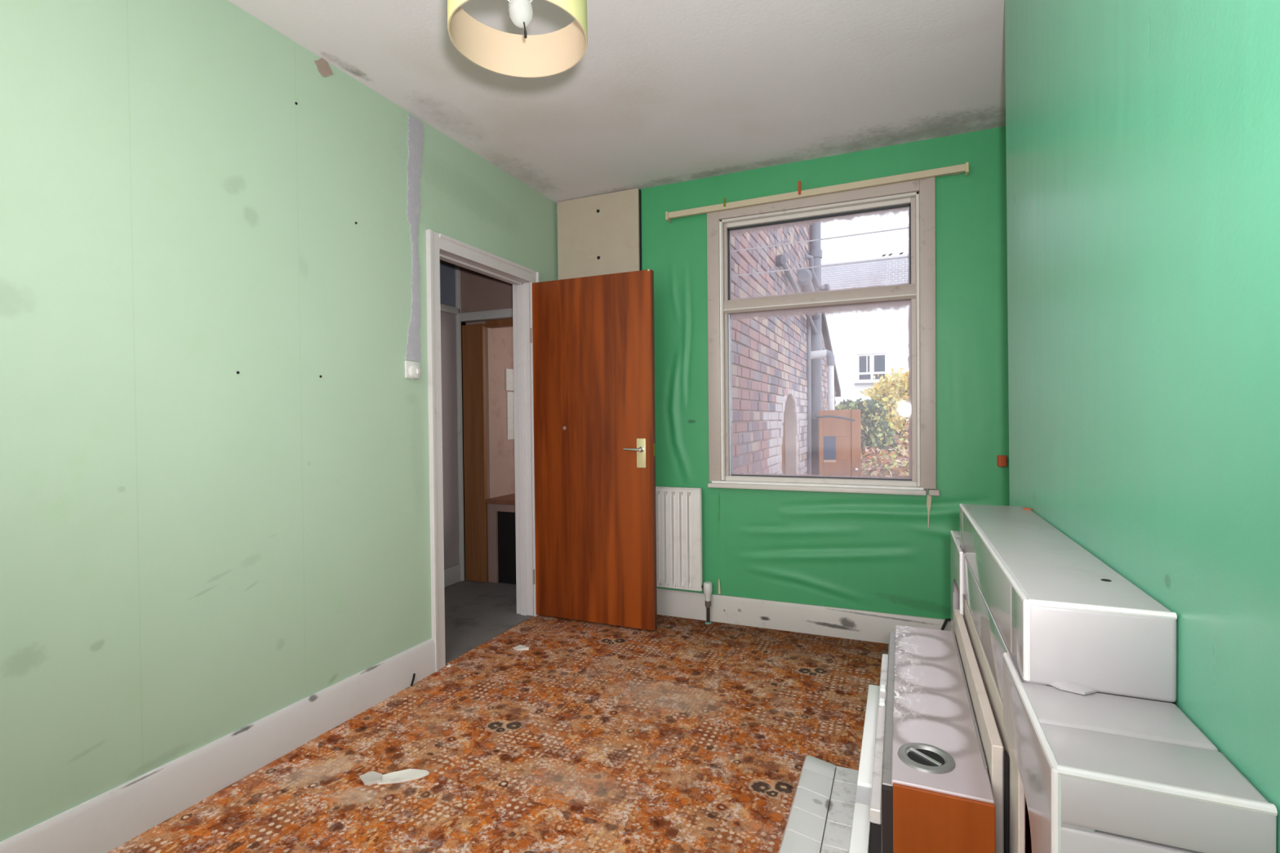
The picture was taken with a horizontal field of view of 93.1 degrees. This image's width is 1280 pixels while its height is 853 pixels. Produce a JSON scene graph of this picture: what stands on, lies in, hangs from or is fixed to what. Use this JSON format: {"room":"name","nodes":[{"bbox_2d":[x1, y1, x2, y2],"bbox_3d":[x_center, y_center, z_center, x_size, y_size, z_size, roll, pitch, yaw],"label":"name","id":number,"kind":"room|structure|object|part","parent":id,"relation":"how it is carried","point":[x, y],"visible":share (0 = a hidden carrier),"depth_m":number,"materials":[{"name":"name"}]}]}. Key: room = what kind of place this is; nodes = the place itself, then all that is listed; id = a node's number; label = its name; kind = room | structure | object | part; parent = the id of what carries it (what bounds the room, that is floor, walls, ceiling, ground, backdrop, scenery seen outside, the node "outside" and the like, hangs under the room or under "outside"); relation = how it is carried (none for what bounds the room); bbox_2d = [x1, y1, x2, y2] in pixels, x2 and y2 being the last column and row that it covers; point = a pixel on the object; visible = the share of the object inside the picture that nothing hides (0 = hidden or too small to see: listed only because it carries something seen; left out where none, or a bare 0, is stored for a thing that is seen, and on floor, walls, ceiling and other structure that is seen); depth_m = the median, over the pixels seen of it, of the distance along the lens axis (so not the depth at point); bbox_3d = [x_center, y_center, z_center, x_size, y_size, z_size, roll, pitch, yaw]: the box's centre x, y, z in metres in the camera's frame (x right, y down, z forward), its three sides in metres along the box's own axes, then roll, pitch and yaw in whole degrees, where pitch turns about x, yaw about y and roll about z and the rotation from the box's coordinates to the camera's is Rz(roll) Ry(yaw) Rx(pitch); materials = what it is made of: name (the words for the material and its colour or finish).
{"room":"living room","nodes":[
{"label":"living room","id":0,"kind":"room"},
{"bbox_2d":[0,0,557,842],"bbox_3d":[-1.552,0.382,1.796,0.121,3.640,4.902,0,1,23],"label":"wall","id":1,"kind":"structure","parent":0,"point":[215,504],"depth_m":1.95,"materials":[{"name":"green paint"}]},
{"bbox_2d":[0,638,435,852],"bbox_3d":[-1.724,1.130,1.226,0.020,0.162,3.693,0,1,23],"label":"baseboard","id":2,"kind":"structure","parent":1,"relation":"attached to","point":[102,824],"depth_m":1.98,"materials":[{"name":"white wood"}]},
{"bbox_2d":[404,360,421,379],"bbox_3d":[-1.040,-0.260,2.802,0.043,0.086,0.090,0,1,23],"label":"light switch","id":3,"kind":"object","parent":1,"relation":"attached to","point":[412,369],"visible":1,"depth_m":2.79,"materials":[{"name":"white plastic"}]},
{"bbox_2d":[426,229,539,672],"bbox_3d":[-0.871,0.114,3.368,0.151,2.122,0.949,0,1,23],"label":"door frame","id":4,"kind":"structure","parent":1,"relation":"attached to","point":[439,246],"depth_m":3.43,"materials":[{"name":"white wood"}]},
{"bbox_3d":[-0.987,0.121,2.941,0.026,2.122,0.072,0,1,23],"label":"architrave","id":5,"kind":"part","parent":4,"relation":"part of","materials":[{"name":"white wood"}]},
{"bbox_3d":[-0.824,-0.911,3.330,0.026,0.072,0.806,0,1,23],"label":"architrave","id":6,"kind":"part","parent":4,"relation":"part of","materials":[{"name":"white wood"}]},
{"bbox_3d":[-0.640,0.107,3.746,0.026,2.122,0.072,0,1,23],"label":"architrave","id":7,"kind":"part","parent":4,"relation":"part of","materials":[{"name":"white wood"}]},
{"bbox_2d":[529,269,657,631],"bbox_3d":[-0.287,0.137,3.576,0.802,2.035,0.150,0,1,23],"label":"door","id":8,"kind":"structure","parent":1,"relation":"in","point":[595,502],"depth_m":3.54,"materials":[{"name":"brown wood"}]},
{"bbox_3d":[-0.036,0.130,3.415,0.108,0.032,0.052,0,1,23],"label":"lever","id":9,"kind":"part","parent":8,"relation":"part of","materials":[{"name":"silver metal"}]},
{"bbox_3d":[0.007,0.150,3.428,0.056,0.166,0.006,0,1,23],"label":"handle plate","id":10,"kind":"part","parent":8,"relation":"part of","materials":[{"name":"gold metal"}]},
{"bbox_2d":[440,259,461,587],"bbox_3d":[-1.943,-0.089,3.317,0.130,2.550,2.760,0,1,23],"label":"wall","id":11,"kind":"structure","parent":0,"point":[452,569],"depth_m":4.48,"materials":[{"name":"grey paint"}]},
{"bbox_3d":[-1.905,-0.839,3.285,0.030,0.050,2.755,0,1,23],"label":"picture rail","id":12,"kind":"part","parent":11,"relation":"part of","materials":[{"name":"white paint"}]},
{"bbox_3d":[-1.890,1.121,3.312,0.020,0.130,2.755,0,1,23],"label":"skirting","id":13,"kind":"part","parent":11,"relation":"part of","materials":[{"name":"white paint"}]},
{"bbox_2d":[444,580,532,663],"bbox_3d":[-1.062,1.195,4.343,1.208,0.058,5.300,0,1,23],"label":"floor","id":14,"kind":"structure","parent":0,"point":[476,612],"depth_m":3.78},
{"bbox_2d":[462,323,488,582],"bbox_3d":[-1.235,0.200,4.546,0.193,1.923,0.032,0,1,23],"label":"door","id":15,"kind":"structure","parent":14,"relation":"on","point":[473,339],"depth_m":4.53,"materials":[{"name":"brown wood"}]},
{"bbox_2d":[486,493,515,584],"bbox_3d":[-0.410,0.835,5.021,0.930,0.623,1.528,0,1,23],"label":"fireplace","id":16,"kind":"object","parent":14,"relation":"on","point":[500,509],"depth_m":4.49,"materials":[{"name":"wood"}]},
{"bbox_3d":[-1.094,0.865,4.514,0.075,0.590,0.020,0,1,23],"label":"panel","id":17,"kind":"part","parent":16,"relation":"part of","materials":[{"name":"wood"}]},
{"bbox_2d":[486,493,515,505],"bbox_3d":[-0.413,0.540,5.017,0.930,0.033,1.528,0,1,23],"label":"countertop","id":18,"kind":"structure","parent":16,"relation":"on","point":[508,499],"depth_m":4.48,"materials":[{"name":"brown wood"}]},
{"bbox_3d":[-0.705,0.597,4.340,0.930,0.057,0.013,0,1,23],"label":"rail","id":19,"kind":"part","parent":16,"relation":"part of","materials":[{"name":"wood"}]},
{"bbox_2d":[466,320,515,581],"bbox_3d":[-0.875,-0.081,5.721,0.470,2.450,2.380,0,1,23],"label":"wall","id":20,"kind":"structure","parent":0,"point":[499,341],"depth_m":4.64,"materials":[{"name":"beige paint"}]},
{"bbox_2d":[505,368,514,439],"bbox_3d":[-0.996,-0.175,4.830,0.011,0.555,0.230,0,1,23],"label":"paper notice","id":21,"kind":"object","parent":20,"relation":"attached to","point":[508,372],"visible":0.42,"depth_m":4.76,"materials":[{"name":"white paper"}]},
{"bbox_2d":[460,245,557,581],"bbox_3d":[-0.945,0.387,4.432,1.078,3.550,0.058,0,1,23],"label":"wall partition","id":22,"kind":"structure","parent":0,"point":[479,291],"depth_m":4.48,"materials":[{"name":"paint"}]},
{"bbox_2d":[455,265,512,581],"bbox_3d":[-0.898,-0.088,4.389,0.999,2.500,0.085,0,1,23],"label":"door frame","id":23,"kind":"structure","parent":22,"relation":"attached to","point":[504,313],"depth_m":4.54,"materials":[{"name":"white paint"}]},
{"bbox_3d":[-1.344,-0.086,4.581,0.029,2.500,0.085,0,1,23],"label":"post","id":24,"kind":"part","parent":23,"relation":"part of","materials":[{"name":"white paint"}]},
{"bbox_2d":[485,318,512,328],"bbox_3d":[-0.809,-0.764,4.396,0.716,0.049,0.060,0,1,23],"label":"soffit","id":25,"kind":"structure","parent":22,"relation":"attached to","point":[508,322],"depth_m":4.46,"materials":[{"name":"brown wood"}]},
{"bbox_2d":[228,0,1005,203],"bbox_3d":[-0.224,-1.500,1.193,3.022,0.120,5.102,0,1,23],"label":"ceiling","id":26,"kind":"structure","parent":0,"point":[660,92],"depth_m":2.55,"materials":[{"name":"paint"}]},
{"bbox_2d":[447,0,587,77],"bbox_3d":[-0.270,-1.146,1.336,0.302,0.591,0.302,0,1,23],"label":"pendant lamp","id":27,"kind":"object","parent":26,"relation":"hanging from","point":[495,51],"visible":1,"depth_m":1.45,"materials":[{"name":"beige fabric"}]},
{"bbox_3d":[-0.268,-0.906,1.339,0.302,0.102,0.302,0,1,23],"label":"lamp shade","id":28,"kind":"part","parent":27,"relation":"part of","materials":[{"name":"beige fabric"}]},
{"bbox_3d":[-0.262,-0.922,1.334,0.053,0.082,0.053,0,1,23],"label":"bulb","id":29,"kind":"part","parent":27,"relation":"part of","materials":[{"name":"white glass"}]},
{"bbox_2d":[556,125,1009,619],"bbox_3d":[0.842,-0.113,3.529,2.922,2.737,0.212,0,1,23],"label":"wall","id":30,"kind":"structure","parent":0,"point":[877,553],"depth_m":3.28,"materials":[{"name":"green paint"}]},
{"bbox_2d":[556,187,641,279],"bbox_3d":[-0.261,-0.579,3.872,0.588,1.783,0.030,0,1,23],"label":"board","id":31,"kind":"object","parent":30,"relation":"attached to","point":[601,234],"visible":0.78,"depth_m":3.85,"materials":[{"name":"beige wood"}]},
{"bbox_2d":[655,485,712,624],"bbox_3d":[0.011,0.763,3.749,0.910,0.796,0.085,0,1,23],"label":"radiator","id":32,"kind":"object","parent":30,"relation":"attached to","point":[679,546],"visible":0.46,"depth_m":3.62,"materials":[{"name":"metal"}]},
{"bbox_3d":[-0.025,0.672,3.746,0.847,0.604,0.030,0,1,23],"label":"panel","id":33,"kind":"part","parent":32,"relation":"part of","materials":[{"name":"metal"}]},
{"bbox_2d":[657,587,951,644],"bbox_3d":[0.776,1.078,3.465,2.802,0.158,0.020,0,1,23],"label":"baseboard","id":34,"kind":"structure","parent":30,"relation":"attached to","point":[842,623],"depth_m":3.42,"materials":[{"name":"white wood"}]},
{"bbox_2d":[665,161,968,496],"bbox_3d":[0.930,-0.475,3.401,1.605,1.664,0.166,0,1,23],"label":"window","id":35,"kind":"structure","parent":30,"relation":"in","point":[917,197],"depth_m":3.32,"materials":[{"name":"paint"}]},
{"bbox_3d":[0.443,-0.470,3.587,0.074,1.593,0.048,0,1,23],"label":"casing","id":36,"kind":"part","parent":35,"relation":"part of","materials":[{"name":"paint"}]},
{"bbox_2d":[723,198,725,206],"bbox_3d":[0.487,-1.292,3.495,0.011,0.047,0.011,0,1,23],"label":"peg","id":37,"kind":"object","parent":35,"relation":"attached to","point":[724,199],"visible":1,"depth_m":3.49,"materials":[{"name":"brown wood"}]},
{"bbox_2d":[798,180,800,195],"bbox_3d":[0.875,-1.311,3.328,0.014,0.073,0.011,0,1,23],"label":"clip","id":38,"kind":"object","parent":35,"relation":"attached to","point":[799,181],"visible":1,"depth_m":3.32,"materials":[{"name":"brown wood"}]},
{"bbox_3d":[0.901,-1.274,3.343,1.605,0.064,0.062,0,1,23],"label":"curtain rail","id":39,"kind":"part","parent":35,"relation":"part of","materials":[{"name":"beige wood"}]},
{"bbox_3d":[0.949,0.344,3.375,1.164,0.026,0.085,0,1,23],"label":"sill","id":40,"kind":"part","parent":35,"relation":"part of","materials":[{"name":"white paint"}]},
{"bbox_3d":[0.981,-1.188,3.413,0.990,0.024,0.080,0,1,23],"label":"rail","id":41,"kind":"part","parent":35,"relation":"part of","materials":[{"name":"white paint"}]},
{"bbox_3d":[0.959,-1.252,3.353,1.064,0.073,0.046,0,1,23],"label":"casing","id":42,"kind":"part","parent":35,"relation":"part of","materials":[{"name":"paint"}]},
{"bbox_3d":[0.984,-0.961,3.416,0.990,0.430,0.004,0,1,23],"label":"pane","id":43,"kind":"part","parent":35,"relation":"part of","materials":[{"name":"clear glass"}]},
{"bbox_3d":[0.996,0.304,3.424,1.032,0.028,0.096,0,1,23],"label":"rail","id":44,"kind":"part","parent":35,"relation":"part of","materials":[{"name":"white paint"}]},
{"bbox_3d":[0.991,-0.190,3.426,0.990,0.960,0.004,0,1,23],"label":"pane","id":45,"kind":"part","parent":35,"relation":"part of","materials":[{"name":"clear glass"}]},
{"bbox_3d":[1.488,-0.484,3.138,0.074,1.613,0.048,0,1,23],"label":"casing","id":46,"kind":"part","parent":35,"relation":"part of","materials":[{"name":"paint"}]},
{"bbox_2d":[997,455,1007,466],"bbox_3d":[1.796,0.171,3.007,0.040,0.055,0.023,0,1,23],"label":"wooden block","id":47,"kind":"object","parent":30,"relation":"attached to","point":[1002,460],"visible":1,"depth_m":3.00,"materials":[{"name":"orange wood"}]},
{"bbox_2d":[1004,0,1279,852],"bbox_3d":[1.098,-0.128,1.076,0.513,2.647,1.929,0,1,23],"label":"wall","id":48,"kind":"structure","parent":0,"point":[1143,136],"depth_m":0.81,"materials":[{"name":"paint"}]},
{"bbox_3d":[-0.636,1.262,1.418,4.100,0.112,5.302,0,1,23],"label":"floor","id":49,"kind":"structure","parent":0,"visible":0},
{"bbox_2d":[106,614,888,852],"bbox_3d":[-0.197,1.200,1.228,2.822,0.008,4.902,0,1,23],"label":"carpet","id":50,"kind":"object","parent":49,"relation":"on","point":[685,735],"visible":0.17,"depth_m":2.20,"materials":[{"name":"brown carpet"}]},
{"bbox_2d":[359,770,382,785],"bbox_3d":[-0.911,1.186,2.047,0.076,0.013,0.068,-1,1,-17],"label":"paper scrap","id":51,"kind":"object","parent":50,"relation":"on","point":[372,777],"visible":1,"depth_m":2.05,"materials":[{"name":"white paper"}]},
{"bbox_2d":[377,768,429,785],"bbox_3d":[-0.815,1.186,2.058,0.188,0.010,0.064,-1,1,-20],"label":"paper scrap","id":52,"kind":"object","parent":50,"relation":"on","point":[408,775],"visible":1,"depth_m":2.06,"materials":[{"name":"white paper"}]},
{"bbox_2d":[410,673,415,686],"bbox_3d":[-1.036,1.157,2.766,0.020,0.058,0.020,-1,1,-41],"label":"stub","id":53,"kind":"object","parent":50,"relation":"on","point":[414,674],"visible":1,"depth_m":2.77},
{"bbox_2d":[512,644,529,650],"bbox_3d":[-0.628,1.168,3.203,0.095,0.013,0.050,0,1,23],"label":"paper scrap","id":54,"kind":"object","parent":50,"relation":"on","point":[520,647],"visible":1,"depth_m":3.20,"materials":[{"name":"white paper"}]},
{"bbox_2d":[777,755,858,852],"bbox_3d":[0.497,1.156,1.355,0.442,0.062,1.355,0,1,23],"label":"tiled hearth","id":55,"kind":"object","parent":50,"relation":"on","point":[820,818],"visible":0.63,"depth_m":1.78,"materials":[{"name":"grey tile"}]},
{"bbox_2d":[848,625,995,852],"bbox_3d":[0.597,0.856,1.323,0.220,0.569,0.896,0,1,23],"label":"fire","id":56,"kind":"object","parent":55,"relation":"on","point":[924,786],"visible":1,"depth_m":1.11,"materials":[{"name":"metal"}]},
{"bbox_3d":[0.389,0.772,1.077,0.032,0.040,0.282,0,1,23],"label":"canopy panel","id":57,"kind":"part","parent":56,"relation":"part of","materials":[{"name":"white metal"}]},
{"bbox_3d":[0.573,0.765,1.507,0.032,0.040,0.507,0,1,23],"label":"canopy panel","id":58,"kind":"part","parent":56,"relation":"part of","materials":[{"name":"white metal"}]},
{"bbox_3d":[0.643,0.582,1.343,0.148,0.012,0.811,0,1,23],"label":"plate","id":59,"kind":"part","parent":56,"relation":"part of","materials":[{"name":"metal"}]},
{"bbox_3d":[0.487,0.866,0.974,0.146,0.559,0.012,0,1,23],"label":"panel","id":60,"kind":"part","parent":56,"relation":"part of","materials":[{"name":"brown wood"}]},
{"bbox_2d":[941,617,951,630],"bbox_3d":[1.574,1.066,3.100,0.073,0.176,0.023,-1,1,1],"label":"cable","id":61,"kind":"object","parent":50,"relation":"on","point":[946,620],"visible":0.39,"depth_m":3.09,"materials":[{"name":"black plastic"}]},
{"bbox_2d":[950,503,1277,852],"bbox_3d":[0.805,0.708,1.278,0.193,0.955,1.450,0,1,23],"label":"fireplace","id":62,"kind":"object","parent":50,"relation":"on","point":[1119,767],"visible":0.93,"depth_m":0.79,"materials":[{"name":"white wood"}]},
{"bbox_3d":[0.740,0.826,1.348,0.017,0.618,0.765,0,1,23],"label":"closure plate","id":63,"kind":"part","parent":62,"relation":"part of","materials":[{"name":"beige wood"}]},
{"bbox_3d":[0.741,0.833,1.300,0.009,0.706,0.853,0,1,23],"label":"slip panel","id":64,"kind":"part","parent":62,"relation":"part of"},
{"bbox_3d":[0.597,0.836,0.989,0.005,0.610,0.018,0,1,23],"label":"plate trim","id":65,"kind":"part","parent":62,"relation":"part of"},
{"bbox_2d":[1050,680,1097,694],"bbox_3d":[0.589,0.349,0.831,0.046,0.013,0.054,-1,1,-15],"label":"flake","id":66,"kind":"object","parent":62,"relation":"on","point":[1072,686],"visible":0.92,"depth_m":0.81,"materials":[{"name":"white paint"}]},
{"label":"outside","id":67,"kind":"structure","parent":0,"visible":0},
{"bbox_3d":[12.600,1.305,29.268,60.000,0.100,56.318,0,1,23],"label":"ground","id":68,"kind":"structure","parent":67,"visible":0},
{"bbox_2d":[730,224,811,475],"bbox_3d":[0.260,-1.396,6.044,2.311,6.150,3.968,0,1,23],"label":"brick wall","id":69,"kind":"structure","parent":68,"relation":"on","point":[769,357],"depth_m":5.01,"materials":[{"name":"brick"}]},
{"bbox_2d":[773,221,830,475],"bbox_3d":[1.650,-1.313,6.260,0.257,5.950,2.303,0,1,28],"label":"drainpipe","id":70,"kind":"object","parent":69,"relation":"attached to","point":[810,280],"visible":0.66,"depth_m":7.17,"materials":[{"name":"grey paint"}]},
{"bbox_2d":[814,413,855,421],"bbox_3d":[2.094,-0.100,6.862,0.318,0.093,0.585,-1,1,-31],"label":"cable","id":71,"kind":"object","parent":70,"relation":"attached to","point":[815,415],"visible":1,"depth_m":6.69,"materials":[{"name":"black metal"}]},
{"bbox_2d":[731,226,908,252],"bbox_3d":[2.217,-1.143,3.164,3.620,0.048,0.008,0,1,23],"label":"washing line","id":72,"kind":"object","parent":69,"relation":"attached to","point":[905,227],"visible":0.24,"depth_m":3.64,"materials":[{"name":"white plastic"}]},
{"bbox_2d":[731,256,908,276],"bbox_3d":[2.218,-0.976,3.166,3.620,0.023,0.008,0,1,23],"label":"washing line","id":73,"kind":"object","parent":69,"relation":"attached to","point":[903,256],"visible":0.24,"depth_m":3.65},
{"bbox_2d":[810,349,835,409],"bbox_3d":[2.114,0.377,7.088,0.323,2.541,0.092,0,1,23],"label":"downpipe","id":74,"kind":"object","parent":69,"relation":"attached to","point":[828,354],"visible":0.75,"depth_m":7.01,"materials":[{"name":"grey paint"}]},
{"bbox_2d":[821,312,840,409],"bbox_3d":[1.844,-0.154,9.270,2.060,3.550,3.210,0,1,23],"label":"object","id":75,"kind":"object","parent":68,"relation":"on","point":[826,342],"visible":0.06,"depth_m":8.68,"materials":[{"name":"stone"}]},
{"bbox_2d":[818,409,861,476],"bbox_3d":[2.243,0.732,6.800,0.450,1.835,0.080,0,1,9],"label":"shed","id":76,"kind":"structure","parent":68,"relation":"on","point":[839,439],"depth_m":6.79,"materials":[{"name":"brown wood"}]},
{"bbox_3d":[2.132,0.245,6.823,0.130,0.270,0.025,0,1,9],"label":"pane","id":77,"kind":"part","parent":76,"relation":"part of","materials":[{"name":"glass"}]},
{"bbox_3d":[2.132,0.388,6.816,0.130,0.025,0.032,0,1,9],"label":"pane sill","id":78,"kind":"part","parent":76,"relation":"part of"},
{"bbox_3d":[2.224,1.014,6.827,0.300,1.270,0.040,0,1,9],"label":"lock rail","id":79,"kind":"part","parent":76,"relation":"part of","materials":[{"name":"brown wood"}]},
{"bbox_2d":[821,253,909,410],"bbox_3d":[13.992,-3.909,30.169,14.714,10.275,7.400,0,1,23],"label":"house","id":80,"kind":"structure","parent":68,"relation":"on","point":[865,344],"depth_m":28.32,"materials":[{"name":"white render"},{"name":"pale grey roof tile"},{"name":"dark window glass"}]},
{"bbox_3d":[10.451,-2.901,28.236,0.460,0.760,0.020,0,1,23],"label":"pane","id":81,"kind":"part","parent":80,"relation":"part of","materials":[{"name":"grey glass"}]},
{"bbox_3d":[10.475,-2.301,28.236,0.500,0.240,0.020,0,1,23],"label":"pane","id":82,"kind":"part","parent":80,"relation":"part of","materials":[{"name":"grey glass"}]},
{"bbox_3d":[10.697,-1.990,28.015,1.480,0.060,0.220,0,1,23],"label":"sill","id":83,"kind":"part","parent":80,"relation":"part of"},
{"bbox_3d":[11.040,-2.304,27.993,0.510,0.240,0.020,0,1,23],"label":"pane","id":84,"kind":"part","parent":80,"relation":"part of","materials":[{"name":"glass"}]},
{"bbox_3d":[11.052,-2.904,27.977,0.470,0.760,0.020,0,1,23],"label":"pane","id":85,"kind":"part","parent":80,"relation":"part of","materials":[{"name":"grey glass"}]},
{"bbox_2d":[861,410,909,477],"bbox_3d":[5.863,0.563,11.723,6.500,1.973,9.050,0,1,23],"label":"garden bed","id":86,"kind":"object","parent":68,"relation":"on","point":[898,454],"visible":0.01,"depth_m":9.08,"materials":[{"name":"plant"}]},
{"bbox_2d":[835,398,898,453],"bbox_3d":[3.948,0.053,10.609,1.155,1.114,0.953,0,1,23],"label":"bush","id":87,"kind":"object","parent":86,"relation":"on","point":[873,414],"visible":0.63,"depth_m":10.29,"materials":[{"name":"green plant"}]},
{"bbox_2d":[859,368,910,435],"bbox_3d":[5.029,-0.394,11.518,1.633,1.602,1.293,0,1,23],"label":"shrub","id":88,"kind":"object","parent":86,"relation":"on","point":[894,391],"visible":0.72,"depth_m":11.36,"materials":[{"name":"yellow plant"}]},
{"bbox_2d":[861,416,909,477],"bbox_3d":[5.011,0.241,11.026,2.817,0.952,6.902,0,1,23],"label":"fallen leaves","id":89,"kind":"object","parent":86,"relation":"on","point":[904,470],"visible":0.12,"depth_m":9.31,"materials":[{"name":"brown plant"}]}
]}

